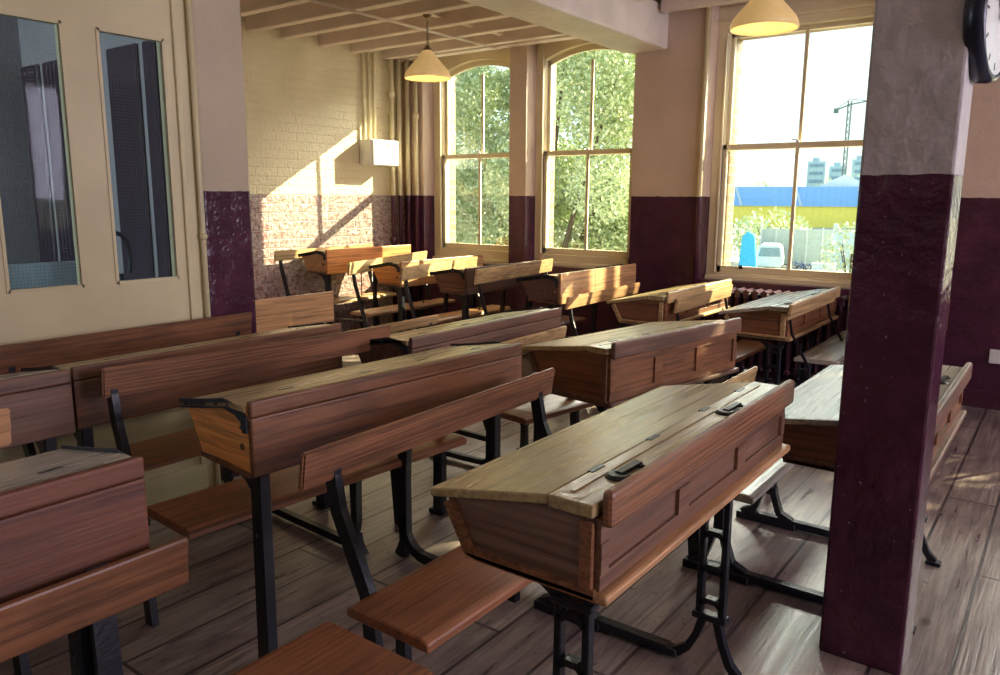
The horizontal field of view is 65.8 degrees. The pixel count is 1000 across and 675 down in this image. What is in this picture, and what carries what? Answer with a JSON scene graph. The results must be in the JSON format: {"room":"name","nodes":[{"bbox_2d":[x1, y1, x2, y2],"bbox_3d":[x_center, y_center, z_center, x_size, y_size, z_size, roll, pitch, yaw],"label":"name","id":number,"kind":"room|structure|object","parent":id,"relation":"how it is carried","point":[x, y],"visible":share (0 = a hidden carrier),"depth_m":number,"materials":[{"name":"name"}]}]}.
{"room":"classroom","nodes":[
{"label":"classroom","id":0,"kind":"room"},
{"bbox_2d":[0,15,39,263],"bbox_3d":[-4.017,-0.623,2.827,0.100,2.800,4.260,8,13,36],"label":"wall","id":1,"kind":"structure","parent":0,"point":[16,189],"depth_m":4.39,"materials":[{"name":"paint"}]},
{"bbox_2d":[17,18,172,280],"bbox_3d":[-1.993,-0.825,4.011,1.820,2.800,0.080,8,13,36],"label":"wall","id":2,"kind":"structure","parent":0,"point":[37,39],"depth_m":3.97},
{"bbox_2d":[21,64,57,261],"bbox_3d":[-2.618,-0.822,4.419,0.200,1.400,0.020,8,13,36],"label":"door","id":3,"kind":"structure","parent":2,"relation":"in","point":[31,77],"depth_m":4.37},
{"bbox_2d":[42,60,74,260],"bbox_3d":[-2.385,-0.789,4.249,0.260,1.400,0.020,8,13,36],"label":"door","id":4,"kind":"structure","parent":2,"relation":"in","point":[49,69],"depth_m":4.23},
{"bbox_2d":[106,43,154,279],"bbox_3d":[-1.827,-0.703,3.844,0.270,1.420,0.020,8,13,36],"label":"door","id":5,"kind":"structure","parent":2,"relation":"in","point":[122,61],"depth_m":3.79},
{"bbox_2d":[142,41,171,276],"bbox_3d":[-1.629,-0.735,3.690,0.100,1.300,0.020,8,13,36],"label":"door","id":6,"kind":"structure","parent":2,"relation":"in","point":[149,51],"depth_m":3.65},
{"bbox_2d":[191,0,256,480],"bbox_3d":[-1.309,-0.732,3.515,0.220,2.800,0.245,8,13,36],"label":"wall","id":7,"kind":"structure","parent":2,"relation":"attached to","point":[217,35],"depth_m":3.43,"materials":[{"name":"paint"}]},
{"bbox_2d":[0,0,220,485],"bbox_3d":[-2.627,-0.397,1.624,0.050,2.800,4.410,8,13,36],"label":"wall partition","id":8,"kind":"structure","parent":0,"point":[103,305],"depth_m":3.03,"materials":[{"name":"beige paint"}]},
{"bbox_2d":[0,0,207,505],"bbox_3d":[-2.629,-0.289,1.591,0.030,2.600,4.334,8,13,36],"label":"trim","id":9,"kind":"structure","parent":8,"relation":"attached to","point":[188,480],"depth_m":3.18,"materials":[{"name":"beige paint"}]},
{"bbox_2d":[185,0,220,484],"bbox_3d":[-1.294,-0.628,3.336,0.038,2.660,0.038,8,13,36],"label":"trim","id":10,"kind":"structure","parent":8,"relation":"attached to","point":[202,236],"depth_m":3.31,"materials":[{"name":"beige paint"}]},
{"bbox_2d":[241,16,406,331],"bbox_3d":[-2.003,-1.276,6.499,0.250,2.800,3.810,8,13,36],"label":"wall","id":11,"kind":"structure","parent":0,"point":[309,187],"depth_m":6.75,"materials":[{"name":"brick"}]},
{"bbox_2d":[240,0,309,16],"bbox_3d":[-1.266,-2.333,5.090,2.450,0.210,0.075,8,13,36],"label":"ceiling beam","id":12,"kind":"structure","parent":11,"relation":"attached to","point":[247,7],"depth_m":5.34,"materials":[{"name":"paint"}]},
{"bbox_2d":[245,0,418,32],"bbox_3d":[-1.034,-2.387,5.399,2.450,0.210,0.075,8,13,36],"label":"ceiling beam","id":13,"kind":"structure","parent":11,"relation":"attached to","point":[309,11],"depth_m":5.65,"materials":[{"name":"paint"}]},
{"bbox_2d":[361,53,365,138],"bbox_3d":[-1.252,-2.217,7.088,0.026,0.790,0.026,8,13,36],"label":"pipe","id":14,"kind":"object","parent":11,"relation":"attached to","point":[362,54],"visible":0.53,"depth_m":7.08,"materials":[{"name":"metal"}]},
{"bbox_2d":[366,52,370,138],"bbox_3d":[-1.213,-2.226,7.139,0.026,0.790,0.026,8,13,36],"label":"pipe","id":15,"kind":"object","parent":11,"relation":"attached to","point":[367,53],"visible":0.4,"depth_m":7.13,"materials":[{"name":"metal"}]},
{"bbox_2d":[372,53,375,138],"bbox_3d":[-1.174,-2.235,7.191,0.026,0.790,0.026,8,13,36],"label":"pipe","id":16,"kind":"object","parent":11,"relation":"attached to","point":[373,64],"visible":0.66,"depth_m":7.18,"materials":[{"name":"metal"}]},
{"bbox_2d":[280,0,476,39],"bbox_3d":[-0.837,-2.433,5.660,2.450,0.210,0.075,8,13,36],"label":"trim","id":17,"kind":"structure","parent":11,"relation":"attached to","point":[415,8],"depth_m":5.72,"materials":[{"name":"paint"}]},
{"bbox_2d":[359,139,398,166],"bbox_3d":[-1.128,-1.727,7.233,0.186,0.235,0.340,8,13,36],"label":"electrical box","id":18,"kind":"object","parent":11,"relation":"attached to","point":[373,152],"visible":1,"depth_m":7.13,"materials":[{"name":"white metal"}]},
{"bbox_2d":[388,59,397,322],"bbox_3d":[-1.036,-1.399,7.487,0.066,2.700,0.066,8,13,36],"label":"pipe","id":19,"kind":"object","parent":11,"relation":"attached to","point":[391,94],"visible":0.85,"depth_m":7.44,"materials":[{"name":"metal"}]},
{"bbox_2d":[396,58,402,244],"bbox_3d":[-0.976,-1.413,7.566,0.060,2.700,0.060,8,13,36],"label":"pipe","id":20,"kind":"object","parent":11,"relation":"attached to","point":[398,83],"visible":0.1,"depth_m":7.48,"materials":[{"name":"metal"}]},
{"bbox_2d":[318,6,510,46],"bbox_3d":[-0.599,-2.489,5.976,2.450,0.210,0.075,8,13,36],"label":"trim","id":21,"kind":"structure","parent":11,"relation":"attached to","point":[473,14],"depth_m":6.05,"materials":[{"name":"paint"}]},
{"bbox_2d":[350,17,538,53],"bbox_3d":[-0.379,-2.541,6.269,2.450,0.210,0.075,8,13,36],"label":"trim","id":22,"kind":"structure","parent":11,"relation":"attached to","point":[509,23],"depth_m":6.32,"materials":[{"name":"paint"}]},
{"bbox_2d":[382,26,566,59],"bbox_3d":[-0.140,-2.597,6.585,2.450,0.210,0.075,8,13,36],"label":"trim","id":23,"kind":"structure","parent":11,"relation":"attached to","point":[539,32],"depth_m":6.61,"materials":[{"name":"paint"}]},
{"bbox_2d":[0,328,999,674],"bbox_3d":[-0.562,0.844,2.975,12.200,0.100,8.600,8,13,36],"label":"floor","id":24,"kind":"structure","parent":0,"point":[207,625],"depth_m":2.58,"materials":[{"name":"brown wood"}]},
{"bbox_2d":[0,367,75,453],"bbox_3d":[-1.863,0.527,2.173,0.576,0.800,1.130,8,13,36],"label":"school desk","id":25,"kind":"object","parent":24,"relation":"on","point":[39,401],"visible":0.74,"depth_m":2.31,"materials":[{"name":"red wood"}]},
{"bbox_2d":[8,260,77,289],"bbox_3d":[-2.699,0.195,3.458,0.060,0.980,1.800,8,13,36],"label":"screen","id":26,"kind":"object","parent":24,"relation":"on","point":[57,273],"visible":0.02,"depth_m":3.88,"materials":[{"name":"grey glass"}]},
{"bbox_2d":[0,408,149,674],"bbox_3d":[-1.320,0.668,1.375,0.737,0.812,1.145,8,13,36],"label":"school desk","id":27,"kind":"object","parent":24,"relation":"on","point":[69,510],"visible":0.92,"depth_m":1.44,"materials":[{"name":"red wood"}]},
{"bbox_2d":[115,231,132,280],"bbox_3d":[-1.813,0.067,3.717,0.150,1.151,0.161,8,13,36],"label":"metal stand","id":28,"kind":"object","parent":24,"relation":"on","point":[122,236],"visible":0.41,"depth_m":3.67,"materials":[{"name":"black metal"}]},
{"bbox_2d":[0,312,342,519],"bbox_3d":[-1.223,0.372,3.048,0.566,0.800,1.160,8,13,36],"label":"school desk","id":29,"kind":"object","parent":24,"relation":"on","point":[85,356],"visible":0.41,"depth_m":2.87,"materials":[{"name":"red wood"}]},
{"bbox_2d":[0,536,433,674],"bbox_3d":[-0.901,0.840,0.922,0.482,0.645,1.950,8,13,36],"label":"bench","id":30,"kind":"object","parent":24,"relation":"on","point":[94,598],"visible":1,"depth_m":1.48,"materials":[{"name":"brown wood"}]},
{"bbox_2d":[255,291,333,332],"bbox_3d":[-1.686,0.077,4.928,0.658,0.700,1.135,8,13,36],"label":"school desk","id":31,"kind":"object","parent":24,"relation":"on","point":[276,313],"visible":0.24,"depth_m":4.86,"materials":[{"name":"red wood"}]},
{"bbox_2d":[101,325,521,658],"bbox_3d":[-0.597,0.447,2.663,1.270,0.814,1.197,9,13,40],"label":"school desk","id":32,"kind":"object","parent":24,"relation":"on","point":[260,433],"visible":0.81,"depth_m":2.37,"materials":[{"name":"orange wood"}]},
{"bbox_2d":[274,244,410,327],"bbox_3d":[-1.353,-0.360,6.841,0.438,0.887,1.250,8,13,36],"label":"school desk","id":33,"kind":"object","parent":24,"relation":"on","point":[325,261],"visible":0.55,"depth_m":6.54,"materials":[{"name":"orange wood"}]},
{"bbox_2d":[338,251,482,332],"bbox_3d":[-0.796,-0.286,6.620,0.648,0.826,1.357,8,13,36],"label":"school desk","id":34,"kind":"object","parent":24,"relation":"on","point":[387,270],"visible":0.68,"depth_m":6.28,"materials":[{"name":"orange wood"}]},
{"bbox_2d":[345,307,560,515],"bbox_3d":[-0.371,0.263,3.717,0.905,0.786,1.175,8,13,36],"label":"school desk","id":35,"kind":"object","parent":24,"relation":"on","point":[510,324],"visible":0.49,"depth_m":3.32,"materials":[{"name":"brown wood"}]},
{"bbox_2d":[400,256,539,330],"bbox_3d":[-0.303,-0.199,6.202,0.628,0.810,1.356,8,13,36],"label":"school desk","id":36,"kind":"object","parent":24,"relation":"on","point":[454,277],"visible":0.58,"depth_m":5.89,"materials":[{"name":"red wood"}]},
{"bbox_2d":[298,368,794,674],"bbox_3d":[0.182,0.551,2.078,0.828,0.809,1.170,8,13,36],"label":"school desk","id":37,"kind":"object","parent":24,"relation":"on","point":[582,511],"visible":1,"depth_m":1.76,"materials":[{"name":"brown wood"}]},
{"bbox_2d":[474,258,635,332],"bbox_3d":[0.400,-0.139,5.847,0.870,0.825,1.254,8,13,36],"label":"school desk","id":38,"kind":"object","parent":24,"relation":"on","point":[552,290],"visible":0.62,"depth_m":5.52,"materials":[{"name":"brown wood"}]},
{"bbox_2d":[453,317,741,449],"bbox_3d":[0.452,0.308,3.568,1.328,0.760,0.715,-9,14,-43],"label":"school desk","id":39,"kind":"object","parent":24,"relation":"on","point":[605,370],"visible":0.54,"depth_m":3.33,"materials":[{"name":"red wood"}]},
{"bbox_2d":[565,279,731,335],"bbox_3d":[1.020,-0.001,5.288,0.704,0.760,1.221,8,13,36],"label":"school desk","id":40,"kind":"object","parent":24,"relation":"on","point":[648,307],"visible":0.4,"depth_m":4.93,"materials":[{"name":"red wood"}]},
{"bbox_2d":[673,284,840,387],"bbox_3d":[1.619,0.071,4.910,0.743,0.759,1.105,8,13,36],"label":"school desk","id":41,"kind":"object","parent":24,"relation":"on","point":[763,318],"visible":0.56,"depth_m":4.55,"materials":[{"name":"red wood"}]},
{"bbox_2d":[708,286,848,377],"bbox_3d":[2.030,0.001,5.552,1.098,0.670,0.150,8,13,36],"label":"radiator","id":42,"kind":"object","parent":24,"relation":"on","point":[739,296],"visible":0.32,"depth_m":5.54,"materials":[{"name":"metal"}]},
{"bbox_2d":[682,362,972,634],"bbox_3d":[1.192,0.460,2.929,0.884,0.696,1.055,8,13,36],"label":"school desk","id":43,"kind":"object","parent":24,"relation":"on","point":[811,421],"visible":0.34,"depth_m":2.68,"materials":[{"name":"red wood"}]},
{"bbox_2d":[786,288,949,379],"bbox_3d":[2.151,0.143,4.505,0.624,0.766,1.310,8,13,36],"label":"school desk","id":44,"kind":"object","parent":24,"relation":"on","point":[830,351],"visible":0.12,"depth_m":4.38,"materials":[{"name":"red wood"}]},
{"bbox_2d":[457,200,854,271],"bbox_3d":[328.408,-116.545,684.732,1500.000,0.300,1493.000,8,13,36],"label":"ground","id":45,"kind":"structure","parent":0,"point":[734,261],"depth_m":84.23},
{"bbox_2d":[455,50,634,248],"bbox_3d":[0.690,-2.081,15.865,6.191,9.088,4.599,6,11,27],"label":"tree","id":46,"kind":"object","parent":45,"relation":"on","point":[464,113],"visible":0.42,"depth_m":14.28,"materials":[{"name":"green plant"}]},
{"bbox_2d":[470,52,731,265],"bbox_3d":[1.984,-2.024,16.140,5.627,8.893,3.778,5,11,23],"label":"tree","id":47,"kind":"object","parent":45,"relation":"on","point":[616,236],"visible":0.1,"depth_m":15.17,"materials":[{"name":"green plant"}]},
{"bbox_2d":[559,187,858,227],"bbox_3d":[63.368,-27.587,162.575,120.000,7.700,30.550,4,11,21],"label":"building","id":48,"kind":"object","parent":45,"relation":"on","point":[823,207],"visible":0.24,"depth_m":148.66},
{"bbox_2d":[818,174,858,186],"bbox_3d":[68.709,-31.231,154.531,10.000,2.400,12.000,4,11,21],"label":"tent","id":49,"kind":"object","parent":48,"relation":"on","point":[845,180],"visible":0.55,"depth_m":149.13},
{"bbox_2d":[739,231,756,266],"bbox_3d":[17.686,-5.993,54.906,1.287,3.056,1.000,4,11,21],"label":"portable toilet","id":50,"kind":"object","parent":45,"relation":"on","point":[748,258],"visible":0.66,"depth_m":54.44,"materials":[{"name":"blue plastic"}]},
{"bbox_2d":[751,181,773,186],"bbox_3d":[71.335,-37.447,210.436,14.810,10.137,8.928,8,13,36],"label":"tree","id":51,"kind":"object","parent":45,"relation":"on","point":[758,183],"visible":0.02,"depth_m":210.06,"materials":[{"name":"green plant"}]},
{"bbox_2d":[756,242,784,268],"bbox_3d":[20.844,-6.261,59.577,2.036,1.945,4.030,4,11,21],"label":"parked car","id":52,"kind":"object","parent":45,"relation":"on","point":[769,254],"visible":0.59,"depth_m":57.75,"materials":[{"name":"white metal"}]},
{"bbox_2d":[731,206,811,256],"bbox_3d":[22.748,-8.641,64.893,7.935,4.767,4.444,8,13,36],"label":"shrub","id":53,"kind":"object","parent":45,"relation":"on","point":[754,229],"visible":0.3,"depth_m":64.84,"materials":[{"name":"green plant"}]},
{"bbox_2d":[760,220,839,267],"bbox_3d":[23.662,-7.421,61.175,5.870,3.700,0.250,4,11,21],"label":"fence","id":54,"kind":"object","parent":45,"relation":"on","point":[807,243],"visible":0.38,"depth_m":61.05,"materials":[{"name":"grey metal"}]},
{"bbox_2d":[791,260,810,269],"bbox_3d":[21.402,-4.987,55.066,1.720,1.082,0.519,4,11,21],"label":"bicycle","id":55,"kind":"object","parent":45,"relation":"on","point":[795,260],"visible":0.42,"depth_m":55.08,"materials":[{"name":"black metal"}]},
{"bbox_2d":[794,260,811,269],"bbox_3d":[21.586,-4.851,54.320,1.720,1.082,0.519,4,11,21],"label":"bicycle","id":56,"kind":"object","parent":45,"relation":"on","point":[801,260],"visible":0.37,"depth_m":54.36,"materials":[{"name":"black metal"}]},
{"bbox_2d":[806,158,825,186],"bbox_3d":[248.321,-122.370,608.259,13.000,37.500,13.300,4,11,21],"label":"tower block","id":57,"kind":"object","parent":45,"relation":"on","point":[816,168],"visible":0.65,"depth_m":601.32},
{"bbox_2d":[811,262,822,270],"bbox_3d":[21.931,-4.662,53.461,0.760,1.000,0.660,4,11,21],"label":"storage box","id":58,"kind":"object","parent":45,"relation":"on","point":[815,266],"visible":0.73,"depth_m":53.14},
{"bbox_2d":[824,263,836,271],"bbox_3d":[22.752,-4.616,53.230,0.760,1.000,0.660,4,11,21],"label":"storage box","id":59,"kind":"object","parent":45,"relation":"on","point":[829,265],"visible":0.55,"depth_m":52.92,"materials":[{"name":"white"}]},
{"bbox_2d":[817,221,855,272],"bbox_3d":[16.934,-3.673,37.174,3.217,4.800,1.935,8,13,36],"label":"shrub","id":60,"kind":"object","parent":45,"relation":"on","point":[844,264],"visible":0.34,"depth_m":37.28,"materials":[{"name":"green plant"}]},
{"bbox_2d":[828,162,845,181],"bbox_3d":[265.721,-120.804,609.992,12.000,34.000,12.300,4,11,21],"label":"tower block","id":61,"kind":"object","parent":45,"relation":"on","point":[835,171],"visible":0.35,"depth_m":603.75,"materials":[{"name":"grey concrete"}]},
{"bbox_2d":[831,224,854,269],"bbox_3d":[25.347,-6.392,55.829,2.500,3.600,0.200,4,11,21],"label":"gate","id":62,"kind":"object","parent":45,"relation":"on","point":[835,236],"visible":0.24,"depth_m":55.93,"materials":[{"name":"grey metal"}]},
{"bbox_2d":[833,222,854,231],"bbox_3d":[28.290,-7.479,62.158,4.784,3.694,2.865,8,13,36],"label":"shrub","id":63,"kind":"object","parent":45,"relation":"on","point":[847,224],"visible":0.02,"depth_m":62.06,"materials":[{"name":"green plant"}]},
{"bbox_2d":[833,99,865,175],"bbox_3d":[135.595,-70.810,302.591,11.639,43.773,1.600,8,13,36],"label":"tower crane","id":64,"kind":"object","parent":45,"relation":"on","point":[836,110],"visible":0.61,"depth_m":300.82,"materials":[{"name":"metal"}]},
{"bbox_2d":[851,155,861,179],"bbox_3d":[279.792,-121.885,602.386,11.000,39.000,11.300,4,11,21],"label":"tower block","id":65,"kind":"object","parent":45,"relation":"on","point":[856,163],"visible":0.31,"depth_m":596.93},
{"bbox_2d":[449,23,872,265],"bbox_3d":[3.248,0.685,5.380,10.930,7.400,0.150,8,13,36],"label":"wall","id":66,"kind":"structure","parent":0,"point":[732,155],"depth_m":6.20,"materials":[{"name":"beige paint"}]},
{"bbox_2d":[403,0,999,390],"bbox_3d":[2.826,-0.999,5.123,9.680,2.800,0.290,8,13,36],"label":"wall","id":67,"kind":"structure","parent":0,"point":[669,81],"depth_m":5.99,"materials":[{"name":"beige paint"}]},
{"bbox_2d":[306,0,496,49],"bbox_3d":[-0.755,-2.334,5.732,0.020,0.020,2.420,8,13,36],"label":"trim","id":68,"kind":"structure","parent":67,"relation":"attached to","point":[314,1],"depth_m":5.70,"materials":[{"name":"paint"}]},
{"bbox_2d":[404,60,412,319],"bbox_3d":[-0.902,-1.421,7.616,0.044,2.700,0.044,8,13,36],"label":"pipe","id":69,"kind":"object","parent":67,"relation":"attached to","point":[406,62],"visible":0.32,"depth_m":7.55,"materials":[{"name":"metal"}]},
{"bbox_2d":[413,59,419,317],"bbox_3d":[-0.814,-1.410,7.559,0.060,2.700,0.060,8,13,36],"label":"pipe","id":70,"kind":"object","parent":67,"relation":"attached to","point":[415,93],"visible":0.79,"depth_m":7.51,"materials":[{"name":"metal"}]},
{"bbox_2d":[432,48,509,263],"bbox_3d":[-0.221,-1.696,7.345,1.030,1.975,0.170,8,13,36],"label":"window","id":71,"kind":"structure","parent":67,"relation":"in","point":[455,64],"depth_m":7.49,"materials":[{"name":"beige wood"}]},
{"bbox_2d":[395,35,577,61],"bbox_3d":[-0.008,-2.625,6.718,2.400,0.200,0.110,8,13,36],"label":"trim","id":72,"kind":"structure","parent":67,"relation":"attached to","point":[566,37],"depth_m":6.68,"materials":[{"name":"paint"}]},
{"bbox_2d":[462,0,668,53],"bbox_3d":[-1.226,-1.812,2.835,0.370,0.310,7.930,8,13,36],"label":"beam","id":73,"kind":"structure","parent":67,"relation":"attached to","point":[624,26],"depth_m":5.20,"materials":[{"name":"paint"}]},
{"bbox_2d":[533,38,635,267],"bbox_3d":[0.755,-1.571,6.632,1.040,1.955,0.170,8,13,36],"label":"window","id":74,"kind":"structure","parent":67,"relation":"in","point":[549,54],"depth_m":6.77,"materials":[{"name":"beige wood"}]},
{"bbox_2d":[692,7,710,283],"bbox_3d":[1.519,-1.103,5.881,0.036,2.720,0.036,8,13,36],"label":"pipe","id":75,"kind":"object","parent":67,"relation":"attached to","point":[708,9],"visible":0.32,"depth_m":5.80,"materials":[{"name":"metal"}]},
{"bbox_2d":[423,321,999,409],"bbox_3d":[2.798,0.351,5.186,9.300,0.120,0.020,8,13,36],"label":"baseboard","id":76,"kind":"structure","parent":67,"relation":"attached to","point":[973,397],"depth_m":4.98,"materials":[{"name":"wood"}]},
{"bbox_2d":[704,0,874,287],"bbox_3d":[2.161,-1.397,5.604,1.260,2.035,0.170,8,13,36],"label":"window","id":77,"kind":"structure","parent":67,"relation":"in","point":[811,14],"depth_m":5.76,"materials":[{"name":"beige wood"}]},
{"bbox_2d":[988,349,999,363],"bbox_3d":[3.148,0.123,4.888,0.090,0.090,0.012,8,13,36],"label":"wall socket","id":78,"kind":"object","parent":67,"relation":"attached to","point":[994,355],"visible":1,"depth_m":4.89,"materials":[{"name":"white plastic"}]},
{"bbox_2d":[819,0,972,674],"bbox_3d":[1.091,-0.451,2.044,0.220,2.800,0.180,8,13,36],"label":"pillar","id":79,"kind":"structure","parent":0,"point":[920,88],"depth_m":2.04,"materials":[{"name":"paint"}]},
{"bbox_2d":[962,0,999,83],"bbox_3d":[1.228,-0.800,1.928,0.057,0.318,0.318,10,14,43],"label":"wall clock","id":80,"kind":"object","parent":79,"relation":"attached to","point":[981,18],"visible":0.97,"depth_m":1.86,"materials":[{"name":"black plastic"}]},
{"bbox_3d":[-0.546,-2.009,2.458,12.200,0.100,8.600,8,13,36],"label":"ceiling","id":81,"kind":"structure","parent":0,"visible":0},
{"bbox_2d":[405,14,450,81],"bbox_3d":[-0.521,-2.087,5.536,0.332,0.446,0.332,8,13,36],"label":"pendant lamp","id":82,"kind":"object","parent":81,"relation":"hanging from","point":[427,67],"visible":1,"depth_m":5.48,"materials":[{"name":"beige metal"}]},
{"bbox_2d":[431,12,503,35],"bbox_3d":[-0.308,-2.513,5.977,0.050,0.160,1.070,8,13,36],"label":"trim","id":83,"kind":"structure","parent":81,"relation":"attached to","point":[439,14],"depth_m":6.05,"materials":[{"name":"paint"}]},
{"bbox_2d":[661,0,749,12],"bbox_3d":[3.817,-2.097,3.756,6.530,0.140,0.075,8,13,36],"label":"trim","id":84,"kind":"structure","parent":81,"relation":"attached to","point":[667,6],"depth_m":5.52,"materials":[{"name":"paint"}]},
{"bbox_3d":[2.983,-1.901,2.648,6.530,0.140,0.075,8,13,36],"label":"trim","id":85,"kind":"structure","parent":81,"relation":"attached to","visible":0},
{"bbox_2d":[730,0,798,35],"bbox_3d":[1.329,-1.807,3.838,0.332,0.522,0.332,8,13,36],"label":"pendant lamp","id":86,"kind":"object","parent":85,"relation":"hanging from","point":[757,17],"visible":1,"depth_m":3.79,"materials":[{"name":"beige metal"}]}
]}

